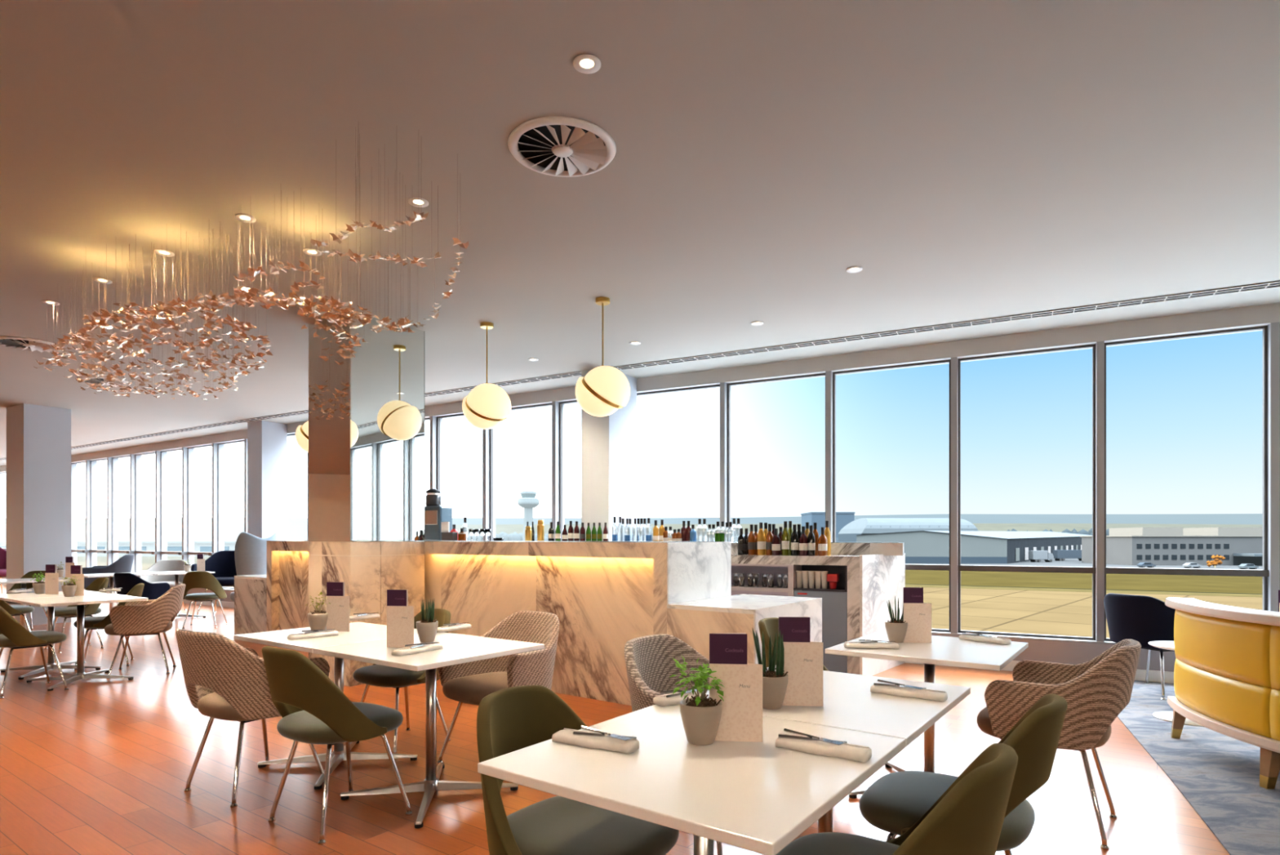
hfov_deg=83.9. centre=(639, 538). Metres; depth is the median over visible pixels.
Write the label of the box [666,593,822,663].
countertop
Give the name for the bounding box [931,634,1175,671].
wall
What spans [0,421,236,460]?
ceiling vent
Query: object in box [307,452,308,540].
trim
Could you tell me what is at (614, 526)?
bottle
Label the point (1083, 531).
treeline
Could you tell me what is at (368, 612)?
fork
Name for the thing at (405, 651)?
folded napkin
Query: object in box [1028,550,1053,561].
lorry
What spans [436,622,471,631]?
folded napkin
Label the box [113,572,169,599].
tub chair
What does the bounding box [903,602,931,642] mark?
menu card
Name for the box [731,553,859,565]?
countertop
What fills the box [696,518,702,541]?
bottle
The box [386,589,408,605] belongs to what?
card
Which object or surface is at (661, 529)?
bottle
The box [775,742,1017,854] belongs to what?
chair
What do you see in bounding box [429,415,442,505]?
trim
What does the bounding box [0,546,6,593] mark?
tub chair
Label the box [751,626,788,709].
potted plant
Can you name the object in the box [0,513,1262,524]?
hills
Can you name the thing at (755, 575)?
tumbler
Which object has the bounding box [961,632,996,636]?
table knife
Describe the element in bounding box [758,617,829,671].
chair
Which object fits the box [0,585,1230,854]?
floor
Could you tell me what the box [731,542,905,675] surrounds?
shelving unit
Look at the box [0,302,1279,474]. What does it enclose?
wall
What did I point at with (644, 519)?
bottle
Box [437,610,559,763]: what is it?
chair
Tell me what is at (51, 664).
bistro table
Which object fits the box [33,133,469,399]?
sculpture
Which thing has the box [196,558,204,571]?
menu card
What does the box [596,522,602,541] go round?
bottle
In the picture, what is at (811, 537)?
bottle
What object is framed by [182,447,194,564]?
window
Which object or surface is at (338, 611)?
menu card
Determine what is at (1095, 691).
chair
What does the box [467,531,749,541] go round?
treeline
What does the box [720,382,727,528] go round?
trim
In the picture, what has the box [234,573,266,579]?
countertop
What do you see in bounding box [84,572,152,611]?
bistro table
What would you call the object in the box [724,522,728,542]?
bottle
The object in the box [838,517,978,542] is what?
hangar
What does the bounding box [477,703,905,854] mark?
bistro table
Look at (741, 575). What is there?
tumbler
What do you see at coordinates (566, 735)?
folded napkin
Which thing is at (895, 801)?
chair
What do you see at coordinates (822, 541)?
bottle
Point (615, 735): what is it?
fork
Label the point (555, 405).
trim
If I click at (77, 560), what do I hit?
kerb
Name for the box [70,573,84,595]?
menu card
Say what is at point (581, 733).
table knife
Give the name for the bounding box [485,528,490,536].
bowl
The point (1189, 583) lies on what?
grass
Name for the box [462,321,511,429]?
globe pendant
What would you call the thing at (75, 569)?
card
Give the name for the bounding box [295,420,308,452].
globe pendant
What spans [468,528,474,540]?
glass
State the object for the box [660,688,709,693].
fork
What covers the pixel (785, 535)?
bottle
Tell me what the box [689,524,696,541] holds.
bottle
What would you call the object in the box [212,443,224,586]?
trim
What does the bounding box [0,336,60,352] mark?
ceiling vent
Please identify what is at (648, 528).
bottle
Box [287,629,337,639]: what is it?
folded napkin
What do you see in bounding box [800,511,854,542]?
hangar
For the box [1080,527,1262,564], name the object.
office building
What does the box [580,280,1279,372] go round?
ceiling vent
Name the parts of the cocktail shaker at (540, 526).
lid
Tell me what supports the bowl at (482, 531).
on the glass at (482, 531)
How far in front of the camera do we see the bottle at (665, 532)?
7.62 m
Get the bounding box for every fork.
[301,628,335,631]
[353,612,378,614]
[404,641,439,646]
[443,622,469,625]
[580,725,631,740]
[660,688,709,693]
[783,728,844,745]
[858,639,895,642]
[877,679,924,688]
[965,631,993,636]
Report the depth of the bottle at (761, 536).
7.00 m
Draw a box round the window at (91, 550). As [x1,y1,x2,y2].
[82,457,106,567]
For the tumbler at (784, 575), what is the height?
0.130 m
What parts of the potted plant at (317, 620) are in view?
pot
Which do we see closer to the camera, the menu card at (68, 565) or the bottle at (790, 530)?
the bottle at (790, 530)
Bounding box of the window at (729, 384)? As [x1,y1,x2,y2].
[727,373,825,564]
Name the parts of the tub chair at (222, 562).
leg, backrest, seat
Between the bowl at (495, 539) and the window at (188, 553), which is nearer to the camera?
the bowl at (495, 539)
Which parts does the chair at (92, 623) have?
leg, leg, seat, backrest, leg, leg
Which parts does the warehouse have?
loading door, loading door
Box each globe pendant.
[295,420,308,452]
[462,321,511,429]
[575,297,630,417]
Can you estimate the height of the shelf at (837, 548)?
0.120 m
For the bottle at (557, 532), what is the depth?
8.28 m
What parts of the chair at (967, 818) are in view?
seat, backrest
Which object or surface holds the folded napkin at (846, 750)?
on the bistro table at (755, 796)
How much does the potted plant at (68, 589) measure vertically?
0.192 m
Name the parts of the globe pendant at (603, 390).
rod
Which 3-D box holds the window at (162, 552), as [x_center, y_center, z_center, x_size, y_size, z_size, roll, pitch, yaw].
[-9.567,-0.430,14.511,1.096,2.760,0.220,0,0,32]
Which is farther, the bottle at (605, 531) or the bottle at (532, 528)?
the bottle at (532, 528)
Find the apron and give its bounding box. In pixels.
[76,561,1262,637]
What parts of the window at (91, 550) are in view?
handle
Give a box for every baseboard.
[0,583,234,607]
[905,660,1173,682]
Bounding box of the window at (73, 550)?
[71,461,85,562]
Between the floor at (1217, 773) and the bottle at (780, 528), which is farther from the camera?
the bottle at (780, 528)
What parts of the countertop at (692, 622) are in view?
panel, lit panel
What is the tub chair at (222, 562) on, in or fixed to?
on the floor at (95, 766)
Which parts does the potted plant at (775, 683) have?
pot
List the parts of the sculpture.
winged glass, winged glass, winged glass, winged glass, winged glass, winged glass, winged glass, winged glass, winged glass, winged glass, winged glass, winged glass, winged glass, winged glass, winged glass, winged glass, winged glass, winged glass, winged glass, winged glass, winged glass, winged glass, winged glass, winged glass, winged glass, winged glass, winged glass, winged glass, winged glass, winged glass, winged glass, winged glass, winged glass, winged glass, winged glass, winged glass, winged glass, winged glass, winged glass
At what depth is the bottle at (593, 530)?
8.05 m
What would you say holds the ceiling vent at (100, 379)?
in the ceiling
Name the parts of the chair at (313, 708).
leg, backrest, leg, seat, leg, leg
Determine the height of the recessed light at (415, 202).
0.006 m
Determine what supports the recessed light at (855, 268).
in the ceiling
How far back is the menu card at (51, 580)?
6.89 m
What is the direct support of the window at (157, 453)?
attached to the wall at (228, 598)
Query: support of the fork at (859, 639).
on the folded napkin at (846, 644)
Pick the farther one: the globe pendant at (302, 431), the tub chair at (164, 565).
the tub chair at (164, 565)
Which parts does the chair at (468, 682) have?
leg, seat, backrest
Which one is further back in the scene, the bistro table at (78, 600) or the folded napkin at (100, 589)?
the folded napkin at (100, 589)
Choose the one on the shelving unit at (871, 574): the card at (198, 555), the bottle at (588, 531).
the bottle at (588, 531)
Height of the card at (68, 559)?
0.285 m
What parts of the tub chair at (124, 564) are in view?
backrest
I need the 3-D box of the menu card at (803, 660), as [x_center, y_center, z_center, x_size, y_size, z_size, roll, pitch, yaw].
[0.521,0.437,2.322,0.141,0.205,0.059,0,0,6]
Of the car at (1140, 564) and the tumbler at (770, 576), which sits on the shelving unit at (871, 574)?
the tumbler at (770, 576)
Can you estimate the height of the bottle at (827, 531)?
0.335 m
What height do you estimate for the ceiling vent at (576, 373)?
0.011 m
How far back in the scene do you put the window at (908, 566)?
7.36 m
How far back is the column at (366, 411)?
6.40 m
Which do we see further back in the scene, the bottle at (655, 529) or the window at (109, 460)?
the window at (109, 460)
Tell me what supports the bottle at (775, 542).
on the shelving unit at (871, 574)
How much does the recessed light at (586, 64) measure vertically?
0.006 m
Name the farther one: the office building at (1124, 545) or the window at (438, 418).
the office building at (1124, 545)
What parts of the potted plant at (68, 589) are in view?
pot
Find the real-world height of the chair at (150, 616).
0.834 m
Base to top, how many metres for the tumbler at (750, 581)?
0.130 m
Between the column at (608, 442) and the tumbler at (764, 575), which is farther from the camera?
the column at (608, 442)
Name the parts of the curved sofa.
leg, panel, rail, panel, rail, leg, panel, panel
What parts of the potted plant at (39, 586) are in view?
pot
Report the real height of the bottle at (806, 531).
0.321 m
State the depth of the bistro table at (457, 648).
3.53 m
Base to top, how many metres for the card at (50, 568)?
0.285 m
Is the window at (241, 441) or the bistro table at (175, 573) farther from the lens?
the window at (241, 441)
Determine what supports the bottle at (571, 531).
on the shelving unit at (871, 574)
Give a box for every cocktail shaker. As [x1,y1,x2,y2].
[524,525,532,540]
[537,520,544,540]
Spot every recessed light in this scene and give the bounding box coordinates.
[41,300,59,305]
[93,277,112,284]
[154,248,174,256]
[234,213,256,222]
[302,248,321,256]
[408,197,428,207]
[528,358,538,360]
[573,53,600,74]
[629,341,640,344]
[751,320,763,325]
[846,266,862,272]
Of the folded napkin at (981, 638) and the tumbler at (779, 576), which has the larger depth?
the tumbler at (779, 576)
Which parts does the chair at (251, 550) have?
seat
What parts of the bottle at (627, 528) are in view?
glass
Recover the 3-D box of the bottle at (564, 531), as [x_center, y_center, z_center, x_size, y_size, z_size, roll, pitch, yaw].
[-0.871,-0.055,8.255,0.065,0.200,0.065,0,0,42]
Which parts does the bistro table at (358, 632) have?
leg, leg, leg, leg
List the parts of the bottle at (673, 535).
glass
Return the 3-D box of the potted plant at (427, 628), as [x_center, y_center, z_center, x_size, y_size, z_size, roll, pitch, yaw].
[-1.112,0.425,3.721,0.112,0.230,0.112,0,0,0]
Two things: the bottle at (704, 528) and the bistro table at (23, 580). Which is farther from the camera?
the bistro table at (23, 580)
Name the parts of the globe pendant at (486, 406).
rod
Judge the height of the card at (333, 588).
0.285 m
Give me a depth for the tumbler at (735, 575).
7.16 m
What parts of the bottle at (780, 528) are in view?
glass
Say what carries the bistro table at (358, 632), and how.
on the floor at (95, 766)
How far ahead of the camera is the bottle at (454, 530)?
9.00 m
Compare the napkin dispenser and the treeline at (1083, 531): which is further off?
the treeline at (1083, 531)
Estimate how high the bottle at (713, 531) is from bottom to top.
0.190 m
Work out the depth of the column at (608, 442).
8.34 m
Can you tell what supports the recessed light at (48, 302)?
in the ceiling
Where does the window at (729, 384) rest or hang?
in the wall at (1065, 652)
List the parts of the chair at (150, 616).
leg, leg, seat, seat frame, backrest, leg, leg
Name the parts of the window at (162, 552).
handle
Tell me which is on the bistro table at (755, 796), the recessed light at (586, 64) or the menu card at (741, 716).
the menu card at (741, 716)
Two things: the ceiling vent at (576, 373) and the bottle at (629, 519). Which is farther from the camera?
the ceiling vent at (576, 373)
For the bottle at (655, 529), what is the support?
on the shelving unit at (871, 574)
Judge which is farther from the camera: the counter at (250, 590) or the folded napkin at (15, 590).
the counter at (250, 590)
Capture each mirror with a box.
[308,312,351,541]
[351,311,424,541]
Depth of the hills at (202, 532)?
2086.05 m
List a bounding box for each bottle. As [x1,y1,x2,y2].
[450,524,457,540]
[457,528,466,540]
[462,516,467,540]
[531,521,534,540]
[548,521,554,540]
[555,521,560,540]
[562,524,567,540]
[568,520,573,541]
[573,520,579,541]
[579,522,585,541]
[586,522,591,541]
[591,522,596,541]
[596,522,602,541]
[603,522,608,541]
[612,516,617,541]
[617,516,622,541]
[622,518,625,541]
[624,518,630,541]
[628,518,632,541]
[632,518,638,541]
[636,518,639,528]
[638,518,644,541]
[643,518,646,541]
[645,517,651,541]
[653,520,658,541]
[658,519,665,541]
[662,526,667,541]
[667,526,673,541]
[671,528,675,541]
[675,528,681,541]
[680,520,686,541]
[685,520,691,541]
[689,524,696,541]
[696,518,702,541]
[701,518,707,541]
[706,524,711,541]
[711,524,715,542]
[715,521,719,542]
[719,521,724,542]
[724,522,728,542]
[728,521,733,542]
[732,518,736,542]
[735,518,741,542]
[737,528,745,554]
[744,528,747,554]
[747,524,755,555]
[753,524,757,554]
[757,522,764,555]
[763,522,768,555]
[765,523,773,555]
[771,524,775,536]
[771,528,780,555]
[777,526,782,555]
[782,520,789,555]
[787,520,792,555]
[791,524,798,555]
[796,524,801,555]
[799,526,807,555]
[804,522,809,536]
[807,524,815,555]
[813,522,818,555]
[817,527,826,555]
[824,520,831,555]
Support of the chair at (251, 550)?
on the floor at (95, 766)
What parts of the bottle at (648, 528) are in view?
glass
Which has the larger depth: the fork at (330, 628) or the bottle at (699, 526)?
the bottle at (699, 526)
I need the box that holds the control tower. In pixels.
[517,487,539,540]
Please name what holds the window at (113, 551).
in the wall at (228, 598)
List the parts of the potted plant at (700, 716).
pot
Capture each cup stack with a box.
[795,570,802,587]
[801,570,808,587]
[808,570,814,588]
[814,570,821,588]
[820,570,827,588]
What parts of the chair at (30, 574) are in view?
backrest, leg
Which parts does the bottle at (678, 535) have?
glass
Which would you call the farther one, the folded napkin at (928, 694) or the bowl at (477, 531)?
the bowl at (477, 531)
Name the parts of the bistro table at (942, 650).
leg, leg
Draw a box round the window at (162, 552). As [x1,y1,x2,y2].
[151,448,182,559]
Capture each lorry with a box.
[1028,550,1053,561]
[1053,549,1081,560]
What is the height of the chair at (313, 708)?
0.814 m
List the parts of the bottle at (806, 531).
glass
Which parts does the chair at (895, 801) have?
leg, seat, backrest, leg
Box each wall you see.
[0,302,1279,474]
[1,577,234,601]
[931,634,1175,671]
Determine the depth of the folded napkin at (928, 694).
2.41 m
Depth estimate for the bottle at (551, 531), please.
8.31 m
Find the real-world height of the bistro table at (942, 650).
0.740 m
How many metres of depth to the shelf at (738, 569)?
7.25 m
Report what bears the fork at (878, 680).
on the folded napkin at (928, 694)
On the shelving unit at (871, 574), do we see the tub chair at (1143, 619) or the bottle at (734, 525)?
the bottle at (734, 525)
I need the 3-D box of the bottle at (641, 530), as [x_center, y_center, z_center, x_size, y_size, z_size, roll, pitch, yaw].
[0.017,-0.086,7.730,0.062,0.262,0.060,0,0,28]
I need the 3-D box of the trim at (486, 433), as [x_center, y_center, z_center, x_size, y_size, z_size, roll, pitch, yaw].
[-2.146,-0.430,10.119,0.060,2.760,0.200,0,0,30]
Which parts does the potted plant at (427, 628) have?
pot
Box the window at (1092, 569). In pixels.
[957,343,1096,639]
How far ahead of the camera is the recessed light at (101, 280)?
5.44 m
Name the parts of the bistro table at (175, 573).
leg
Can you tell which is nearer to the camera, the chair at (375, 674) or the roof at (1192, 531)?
the chair at (375, 674)
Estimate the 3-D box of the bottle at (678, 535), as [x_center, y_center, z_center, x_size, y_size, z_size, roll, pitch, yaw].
[0.413,-0.028,7.579,0.067,0.145,0.067,0,0,7]
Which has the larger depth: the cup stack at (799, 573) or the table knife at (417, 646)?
the cup stack at (799, 573)
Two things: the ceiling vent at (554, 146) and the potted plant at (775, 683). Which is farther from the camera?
the ceiling vent at (554, 146)
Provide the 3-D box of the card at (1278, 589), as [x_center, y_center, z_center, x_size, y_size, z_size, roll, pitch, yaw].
[4.843,0.529,5.303,0.145,0.285,0.005,0,0,17]
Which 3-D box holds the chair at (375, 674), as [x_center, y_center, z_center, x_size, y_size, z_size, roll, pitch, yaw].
[-1.478,0.873,4.492,0.572,0.814,0.581,0,0,36]
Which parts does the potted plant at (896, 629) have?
pot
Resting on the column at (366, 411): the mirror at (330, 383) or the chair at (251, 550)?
the mirror at (330, 383)
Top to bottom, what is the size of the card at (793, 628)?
0.285 m
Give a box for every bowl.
[468,528,474,536]
[474,528,479,536]
[480,528,485,536]
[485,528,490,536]
[493,537,503,540]
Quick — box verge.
[76,560,1262,596]
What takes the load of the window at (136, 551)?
in the wall at (228, 598)
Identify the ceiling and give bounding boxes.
[0,0,1279,466]
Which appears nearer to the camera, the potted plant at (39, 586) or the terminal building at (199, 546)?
the potted plant at (39, 586)
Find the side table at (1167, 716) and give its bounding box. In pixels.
[1148,640,1201,725]
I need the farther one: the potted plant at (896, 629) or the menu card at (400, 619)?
the potted plant at (896, 629)
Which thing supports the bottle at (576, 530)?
on the shelving unit at (871, 574)
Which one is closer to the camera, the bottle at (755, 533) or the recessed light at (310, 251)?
the recessed light at (310, 251)
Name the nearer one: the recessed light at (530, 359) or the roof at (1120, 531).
the recessed light at (530, 359)
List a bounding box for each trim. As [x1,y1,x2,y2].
[5,471,6,547]
[74,463,76,564]
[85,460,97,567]
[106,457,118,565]
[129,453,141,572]
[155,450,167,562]
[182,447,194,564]
[199,587,234,591]
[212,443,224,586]
[244,438,247,532]
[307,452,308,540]
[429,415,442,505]
[482,426,495,540]
[551,400,564,540]
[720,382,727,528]
[825,370,832,542]
[931,631,1116,644]
[951,356,957,633]
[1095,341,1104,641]
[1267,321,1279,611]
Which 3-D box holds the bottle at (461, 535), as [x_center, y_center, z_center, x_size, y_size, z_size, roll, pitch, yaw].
[-2.218,-0.040,8.874,0.097,0.170,0.097,0,0,-30]
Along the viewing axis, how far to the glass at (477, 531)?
8.85 m
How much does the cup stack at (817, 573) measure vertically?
0.165 m
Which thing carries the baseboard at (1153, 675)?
attached to the wall at (1065, 652)
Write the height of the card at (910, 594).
0.285 m
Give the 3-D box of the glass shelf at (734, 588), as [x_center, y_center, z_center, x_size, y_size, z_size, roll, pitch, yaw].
[0.816,0.497,7.276,1.510,0.035,0.320,0,0,28]
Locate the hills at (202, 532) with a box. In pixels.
[0,523,1262,541]
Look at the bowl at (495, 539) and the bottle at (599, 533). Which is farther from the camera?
the bowl at (495, 539)
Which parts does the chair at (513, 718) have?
backrest, seat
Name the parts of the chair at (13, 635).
leg, leg, backrest, seat frame, seat, leg, leg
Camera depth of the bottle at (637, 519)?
7.79 m
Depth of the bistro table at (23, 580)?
9.27 m
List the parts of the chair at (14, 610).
backrest, seat, leg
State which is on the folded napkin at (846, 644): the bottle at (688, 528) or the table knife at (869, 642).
the table knife at (869, 642)
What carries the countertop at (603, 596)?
on the floor at (95, 766)
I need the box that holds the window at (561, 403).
[559,400,577,540]
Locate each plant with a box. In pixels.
[30,570,44,593]
[57,561,64,577]
[61,575,79,596]
[183,559,191,571]
[305,591,330,630]
[416,597,438,642]
[670,654,724,745]
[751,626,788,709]
[884,595,907,642]
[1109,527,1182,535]
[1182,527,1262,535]
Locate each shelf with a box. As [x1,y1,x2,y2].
[731,542,903,555]
[731,565,787,586]
[731,584,787,591]
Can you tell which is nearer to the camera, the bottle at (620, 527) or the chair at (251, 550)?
the bottle at (620, 527)
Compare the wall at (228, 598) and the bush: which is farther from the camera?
the bush
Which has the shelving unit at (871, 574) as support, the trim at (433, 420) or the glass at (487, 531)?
the glass at (487, 531)
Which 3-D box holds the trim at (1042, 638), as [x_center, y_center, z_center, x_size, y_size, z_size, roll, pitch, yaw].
[4.924,0.960,6.315,11.890,0.020,0.272,0,0,28]
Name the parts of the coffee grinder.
panel, hopper lid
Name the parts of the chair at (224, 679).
leg, seat, leg, seat frame, backrest, leg, leg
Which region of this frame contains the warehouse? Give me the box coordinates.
[856,530,1092,563]
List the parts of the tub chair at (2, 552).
seat, backrest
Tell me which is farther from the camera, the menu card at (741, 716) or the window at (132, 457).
the window at (132, 457)
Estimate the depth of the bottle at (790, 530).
6.99 m
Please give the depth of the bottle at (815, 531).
6.87 m
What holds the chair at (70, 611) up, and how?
on the floor at (95, 766)
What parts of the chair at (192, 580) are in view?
leg, leg, seat, backrest, leg, leg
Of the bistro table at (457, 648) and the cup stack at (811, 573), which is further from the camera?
the cup stack at (811, 573)
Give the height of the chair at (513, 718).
0.814 m
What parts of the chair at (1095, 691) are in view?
seat, backrest, leg, leg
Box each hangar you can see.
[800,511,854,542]
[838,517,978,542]
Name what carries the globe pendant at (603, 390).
hanging from the ceiling
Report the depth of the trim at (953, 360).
7.12 m
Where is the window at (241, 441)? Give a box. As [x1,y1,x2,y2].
[208,440,244,588]
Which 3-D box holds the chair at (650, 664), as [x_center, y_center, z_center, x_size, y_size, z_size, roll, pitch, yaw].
[0.257,0.863,3.064,0.643,0.834,0.688,0,0,36]
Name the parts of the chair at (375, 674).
leg, seat, leg, leg, backrest, leg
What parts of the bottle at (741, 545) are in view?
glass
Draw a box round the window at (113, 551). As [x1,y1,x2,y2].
[103,455,129,562]
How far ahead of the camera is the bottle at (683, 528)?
7.59 m
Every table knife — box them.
[304,629,331,633]
[410,643,431,648]
[573,731,636,738]
[666,690,692,697]
[778,733,847,742]
[860,640,892,643]
[873,682,926,688]
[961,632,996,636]
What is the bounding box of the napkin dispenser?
[440,521,457,540]
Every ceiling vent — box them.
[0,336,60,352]
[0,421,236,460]
[76,375,130,386]
[231,371,581,422]
[507,116,616,177]
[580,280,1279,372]
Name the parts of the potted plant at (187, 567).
pot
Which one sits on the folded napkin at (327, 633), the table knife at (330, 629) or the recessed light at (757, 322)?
the table knife at (330, 629)
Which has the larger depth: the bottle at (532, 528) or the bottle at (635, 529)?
the bottle at (532, 528)
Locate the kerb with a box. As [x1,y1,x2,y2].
[76,560,1262,594]
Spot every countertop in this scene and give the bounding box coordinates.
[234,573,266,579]
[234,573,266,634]
[266,540,731,705]
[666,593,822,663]
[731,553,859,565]
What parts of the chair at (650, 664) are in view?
backrest, leg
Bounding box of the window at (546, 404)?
[489,403,551,540]
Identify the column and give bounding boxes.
[6,403,71,625]
[247,420,287,540]
[308,311,424,686]
[581,368,636,541]
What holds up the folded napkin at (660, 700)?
on the bistro table at (755, 796)
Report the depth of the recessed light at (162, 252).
4.91 m
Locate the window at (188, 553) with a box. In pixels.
[178,444,212,570]
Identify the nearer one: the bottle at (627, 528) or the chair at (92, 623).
the chair at (92, 623)
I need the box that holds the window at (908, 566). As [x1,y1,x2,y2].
[832,359,951,631]
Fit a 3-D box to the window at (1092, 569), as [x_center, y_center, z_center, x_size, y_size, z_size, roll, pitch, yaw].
[3.733,-0.430,6.920,1.174,2.760,0.110,0,0,28]
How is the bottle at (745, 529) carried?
on the shelving unit at (871, 574)
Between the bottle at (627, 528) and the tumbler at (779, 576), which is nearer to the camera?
the tumbler at (779, 576)
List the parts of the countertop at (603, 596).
lit panel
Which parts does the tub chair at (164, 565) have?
backrest, seat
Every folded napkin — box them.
[8,589,31,593]
[98,588,120,591]
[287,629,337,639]
[349,613,379,620]
[391,643,442,655]
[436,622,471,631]
[551,727,639,753]
[653,691,706,706]
[775,733,871,762]
[844,641,898,648]
[870,682,947,701]
[959,634,1011,644]
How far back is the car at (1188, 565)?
197.91 m
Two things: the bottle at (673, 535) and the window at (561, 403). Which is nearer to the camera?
the bottle at (673, 535)
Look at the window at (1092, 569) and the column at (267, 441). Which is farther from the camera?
the column at (267, 441)
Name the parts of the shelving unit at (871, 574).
door, fridge door, lit panel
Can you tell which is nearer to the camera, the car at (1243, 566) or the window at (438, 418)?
the window at (438, 418)
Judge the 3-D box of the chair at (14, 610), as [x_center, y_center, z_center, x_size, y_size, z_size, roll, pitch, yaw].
[-7.471,0.873,8.317,0.572,0.814,0.581,0,0,30]
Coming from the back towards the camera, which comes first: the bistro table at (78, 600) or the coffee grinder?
the coffee grinder
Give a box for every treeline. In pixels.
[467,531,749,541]
[978,527,1109,538]
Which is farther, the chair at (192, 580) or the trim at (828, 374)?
the chair at (192, 580)
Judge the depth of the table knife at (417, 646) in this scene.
3.37 m
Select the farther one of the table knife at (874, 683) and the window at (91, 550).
the window at (91, 550)
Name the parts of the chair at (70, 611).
leg, leg, seat, seat frame, backrest, leg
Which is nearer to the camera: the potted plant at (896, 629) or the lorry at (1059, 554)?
the potted plant at (896, 629)
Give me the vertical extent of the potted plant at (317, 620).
0.228 m
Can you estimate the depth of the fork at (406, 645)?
3.39 m
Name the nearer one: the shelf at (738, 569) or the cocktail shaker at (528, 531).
the shelf at (738, 569)
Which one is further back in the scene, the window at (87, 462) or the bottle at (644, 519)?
the window at (87, 462)
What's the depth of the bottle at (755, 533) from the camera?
7.10 m
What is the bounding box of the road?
[905,558,1262,569]
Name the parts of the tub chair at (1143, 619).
backrest, leg, seat frame, seat, leg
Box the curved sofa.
[1164,596,1279,788]
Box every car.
[1137,562,1155,567]
[1182,562,1202,568]
[1237,563,1258,568]
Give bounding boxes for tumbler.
[733,572,738,586]
[738,573,744,586]
[746,573,753,586]
[752,573,759,586]
[761,573,768,586]
[767,573,773,587]
[776,573,782,586]
[782,573,787,587]
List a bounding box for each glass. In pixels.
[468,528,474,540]
[474,528,479,540]
[480,528,485,540]
[485,528,490,540]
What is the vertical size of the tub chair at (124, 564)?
1.017 m
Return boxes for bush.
[1206,554,1225,567]
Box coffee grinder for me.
[424,488,452,540]
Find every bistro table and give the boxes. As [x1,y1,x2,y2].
[0,577,69,631]
[0,590,111,679]
[11,593,148,690]
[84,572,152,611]
[142,570,214,617]
[233,622,417,789]
[313,631,544,827]
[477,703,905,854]
[702,664,970,832]
[825,631,1028,798]
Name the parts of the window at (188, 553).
handle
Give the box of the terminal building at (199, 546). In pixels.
[0,541,235,555]
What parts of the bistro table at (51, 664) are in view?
leg, leg, leg, leg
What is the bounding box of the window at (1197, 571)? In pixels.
[1104,325,1268,640]
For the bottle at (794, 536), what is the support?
on the shelving unit at (871, 574)
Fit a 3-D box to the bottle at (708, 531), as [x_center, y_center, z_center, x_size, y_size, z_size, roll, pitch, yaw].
[0.731,-0.050,7.479,0.068,0.190,0.066,0,0,-40]
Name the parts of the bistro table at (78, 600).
leg, leg, leg, leg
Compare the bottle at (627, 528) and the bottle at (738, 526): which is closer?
the bottle at (738, 526)
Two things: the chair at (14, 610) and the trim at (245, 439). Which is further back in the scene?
the trim at (245, 439)
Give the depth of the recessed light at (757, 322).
6.52 m
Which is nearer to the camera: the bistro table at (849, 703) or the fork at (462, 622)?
the bistro table at (849, 703)
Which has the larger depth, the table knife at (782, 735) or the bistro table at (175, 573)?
the bistro table at (175, 573)
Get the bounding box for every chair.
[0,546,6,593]
[0,599,34,631]
[0,605,68,698]
[4,570,47,630]
[44,577,109,653]
[73,582,144,670]
[75,553,133,618]
[104,582,185,674]
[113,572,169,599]
[137,559,187,612]
[175,628,329,807]
[182,571,227,628]
[191,550,236,614]
[230,532,278,600]
[262,645,412,844]
[353,608,450,753]
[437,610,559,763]
[476,684,679,854]
[624,633,722,854]
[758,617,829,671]
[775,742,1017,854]
[859,693,1067,854]
[977,638,1141,849]
[1103,592,1175,699]
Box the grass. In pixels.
[76,555,1262,593]
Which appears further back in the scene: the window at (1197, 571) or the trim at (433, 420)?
the trim at (433, 420)
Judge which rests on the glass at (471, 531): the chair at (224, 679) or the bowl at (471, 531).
the bowl at (471, 531)
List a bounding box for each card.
[44,572,58,594]
[45,564,57,573]
[65,556,73,562]
[65,562,75,577]
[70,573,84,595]
[71,564,82,573]
[196,553,204,558]
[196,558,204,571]
[326,582,344,595]
[326,595,349,631]
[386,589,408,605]
[386,605,413,647]
[709,632,746,663]
[709,662,762,742]
[778,616,809,641]
[782,641,822,706]
[902,586,923,642]
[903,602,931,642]
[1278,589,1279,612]
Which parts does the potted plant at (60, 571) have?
pot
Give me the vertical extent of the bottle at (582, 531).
0.225 m
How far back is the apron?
84.64 m
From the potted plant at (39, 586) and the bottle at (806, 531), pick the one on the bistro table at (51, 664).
the potted plant at (39, 586)
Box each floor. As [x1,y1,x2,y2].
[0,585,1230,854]
[1117,680,1279,854]
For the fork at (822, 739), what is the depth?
1.80 m
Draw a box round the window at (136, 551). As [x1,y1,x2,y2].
[126,452,155,572]
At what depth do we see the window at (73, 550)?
17.18 m
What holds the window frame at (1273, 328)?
attached to the wall at (1065, 652)
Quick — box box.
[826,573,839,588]
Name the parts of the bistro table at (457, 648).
leg, leg, leg, leg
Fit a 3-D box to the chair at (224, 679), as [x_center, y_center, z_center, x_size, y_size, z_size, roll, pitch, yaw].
[-2.012,0.863,3.677,0.688,0.834,0.643,0,0,31]
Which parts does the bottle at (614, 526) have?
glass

